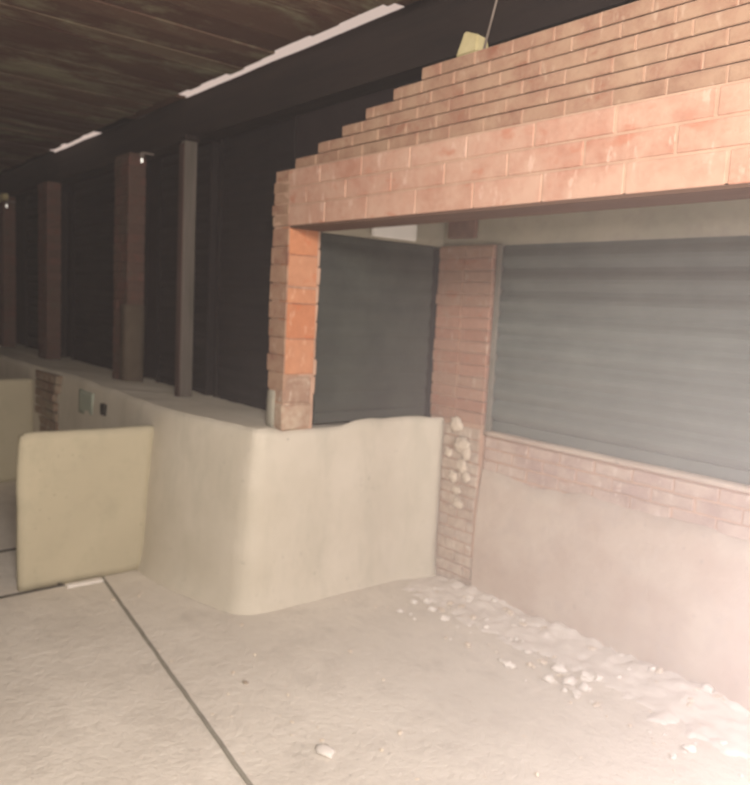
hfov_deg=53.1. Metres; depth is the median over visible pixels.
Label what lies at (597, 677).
chunk
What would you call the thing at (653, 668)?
chunk
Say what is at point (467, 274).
brick pier
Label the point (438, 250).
wall
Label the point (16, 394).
wall
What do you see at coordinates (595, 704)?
chunk
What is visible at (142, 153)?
lamp
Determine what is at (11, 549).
strip
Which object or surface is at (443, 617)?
chunk
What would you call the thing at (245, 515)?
wall
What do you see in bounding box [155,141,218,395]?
roller shutter
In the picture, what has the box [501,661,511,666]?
chunk
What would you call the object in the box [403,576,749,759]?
plaster dust
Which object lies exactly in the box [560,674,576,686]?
chunk
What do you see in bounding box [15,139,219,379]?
window frame
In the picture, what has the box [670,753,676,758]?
chunk
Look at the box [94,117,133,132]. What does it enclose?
board
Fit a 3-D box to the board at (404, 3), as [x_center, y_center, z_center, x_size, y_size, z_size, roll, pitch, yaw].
[0.239,-1.714,3.132,0.170,0.026,0.525,-2,8,-39]
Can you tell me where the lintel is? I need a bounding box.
[272,0,749,231]
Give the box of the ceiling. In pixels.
[0,0,400,172]
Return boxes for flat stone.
[315,743,334,757]
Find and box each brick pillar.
[0,196,15,346]
[38,181,60,359]
[112,152,145,381]
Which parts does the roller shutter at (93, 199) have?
guide rail, guide rail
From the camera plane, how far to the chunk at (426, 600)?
4.36 m
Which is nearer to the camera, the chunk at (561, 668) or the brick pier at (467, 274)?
the chunk at (561, 668)
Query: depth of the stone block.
2.95 m
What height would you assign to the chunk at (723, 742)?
0.017 m
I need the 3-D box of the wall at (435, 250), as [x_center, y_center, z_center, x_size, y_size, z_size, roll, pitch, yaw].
[-0.043,-0.585,4.628,1.030,1.500,0.100,-2,8,-39]
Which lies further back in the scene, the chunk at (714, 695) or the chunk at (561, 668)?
the chunk at (561, 668)
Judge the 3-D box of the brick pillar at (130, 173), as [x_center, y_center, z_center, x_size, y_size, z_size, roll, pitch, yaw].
[-1.953,-0.455,5.929,0.156,2.756,0.312,-2,8,-39]
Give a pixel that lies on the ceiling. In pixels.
(70, 69)
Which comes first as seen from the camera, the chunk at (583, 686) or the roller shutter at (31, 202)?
the chunk at (583, 686)
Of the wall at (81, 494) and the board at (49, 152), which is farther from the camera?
the board at (49, 152)
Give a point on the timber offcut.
(3, 197)
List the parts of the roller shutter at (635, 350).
guide rail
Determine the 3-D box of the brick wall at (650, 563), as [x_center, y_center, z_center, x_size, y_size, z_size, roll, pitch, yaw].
[2.099,0.995,2.784,0.140,1.001,4.592,-2,8,-39]
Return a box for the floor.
[0,481,749,784]
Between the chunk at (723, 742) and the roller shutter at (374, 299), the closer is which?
the chunk at (723, 742)
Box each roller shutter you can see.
[25,186,66,356]
[71,162,148,377]
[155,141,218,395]
[213,116,296,409]
[312,232,433,422]
[485,235,749,484]
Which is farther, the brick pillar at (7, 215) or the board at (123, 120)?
the brick pillar at (7, 215)
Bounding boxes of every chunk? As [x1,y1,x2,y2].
[410,599,416,603]
[423,597,429,603]
[427,606,436,611]
[440,614,449,620]
[464,641,470,647]
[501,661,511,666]
[506,609,513,615]
[537,659,547,664]
[541,674,554,683]
[550,663,568,673]
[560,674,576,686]
[571,689,580,698]
[578,682,591,691]
[580,671,593,680]
[593,702,600,706]
[594,672,602,680]
[648,665,656,671]
[655,667,663,672]
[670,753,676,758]
[682,744,696,753]
[701,684,714,693]
[713,694,722,697]
[718,740,727,744]
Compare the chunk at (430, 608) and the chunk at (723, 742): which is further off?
the chunk at (430, 608)
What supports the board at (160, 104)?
on the beam
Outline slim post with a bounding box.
[174,134,198,396]
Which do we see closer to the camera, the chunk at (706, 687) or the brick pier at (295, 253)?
the chunk at (706, 687)
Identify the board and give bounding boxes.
[12,150,53,167]
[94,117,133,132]
[125,94,185,118]
[395,0,419,6]
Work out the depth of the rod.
2.91 m
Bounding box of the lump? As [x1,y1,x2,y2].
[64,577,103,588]
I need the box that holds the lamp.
[140,152,153,162]
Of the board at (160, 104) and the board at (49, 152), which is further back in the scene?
the board at (49, 152)
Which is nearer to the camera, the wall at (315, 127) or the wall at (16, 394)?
the wall at (315, 127)
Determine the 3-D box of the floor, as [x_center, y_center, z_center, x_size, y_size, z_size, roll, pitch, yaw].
[-2.290,1.049,4.774,4.800,0.007,14.040,-2,8,-39]
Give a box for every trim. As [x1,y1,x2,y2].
[322,222,444,248]
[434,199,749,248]
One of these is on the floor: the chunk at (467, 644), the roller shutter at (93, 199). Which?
the chunk at (467, 644)
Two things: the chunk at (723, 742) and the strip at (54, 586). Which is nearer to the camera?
the chunk at (723, 742)
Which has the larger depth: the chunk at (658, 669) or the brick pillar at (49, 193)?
the brick pillar at (49, 193)
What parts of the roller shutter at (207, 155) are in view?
guide rail, guide rail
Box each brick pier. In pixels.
[265,226,320,430]
[430,220,497,585]
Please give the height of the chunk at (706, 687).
0.031 m
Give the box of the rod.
[483,0,497,48]
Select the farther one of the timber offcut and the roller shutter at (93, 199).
the timber offcut
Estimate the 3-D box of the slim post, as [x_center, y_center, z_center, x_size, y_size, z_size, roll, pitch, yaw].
[-1.296,-0.330,5.122,0.108,2.755,0.076,-2,8,-39]
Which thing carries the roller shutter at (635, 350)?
attached to the wall at (438, 250)
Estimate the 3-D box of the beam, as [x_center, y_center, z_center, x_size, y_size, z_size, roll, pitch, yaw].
[-1.401,-1.890,5.330,0.125,0.284,13.600,-2,8,-39]
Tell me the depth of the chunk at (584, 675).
3.54 m
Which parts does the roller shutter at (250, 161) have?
guide rail, guide rail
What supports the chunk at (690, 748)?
on the floor
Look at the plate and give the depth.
4.41 m
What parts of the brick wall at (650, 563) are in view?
sill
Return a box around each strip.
[0,548,15,552]
[0,584,63,598]
[101,577,252,784]
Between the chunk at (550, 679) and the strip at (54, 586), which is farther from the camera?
the strip at (54, 586)
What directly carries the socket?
attached to the wall at (245, 515)
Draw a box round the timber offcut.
[0,193,7,201]
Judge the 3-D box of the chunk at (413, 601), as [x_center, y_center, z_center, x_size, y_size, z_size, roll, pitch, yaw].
[0.225,1.212,4.357,0.034,0.024,0.046,-3,9,-44]
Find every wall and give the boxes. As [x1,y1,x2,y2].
[0,344,443,614]
[0,378,33,482]
[16,425,153,591]
[295,79,422,168]
[312,248,436,414]
[424,249,439,416]
[471,430,749,711]
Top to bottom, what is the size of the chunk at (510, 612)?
0.025 m
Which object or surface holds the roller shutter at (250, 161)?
attached to the window frame
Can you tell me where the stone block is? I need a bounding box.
[456,32,487,56]
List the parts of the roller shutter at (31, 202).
guide rail, guide rail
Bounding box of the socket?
[100,403,106,415]
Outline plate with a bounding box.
[371,225,416,240]
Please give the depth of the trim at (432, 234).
4.58 m
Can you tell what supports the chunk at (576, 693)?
on the floor
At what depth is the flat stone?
2.85 m
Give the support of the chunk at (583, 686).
on the floor
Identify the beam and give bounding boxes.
[0,0,638,198]
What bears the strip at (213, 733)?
on the floor

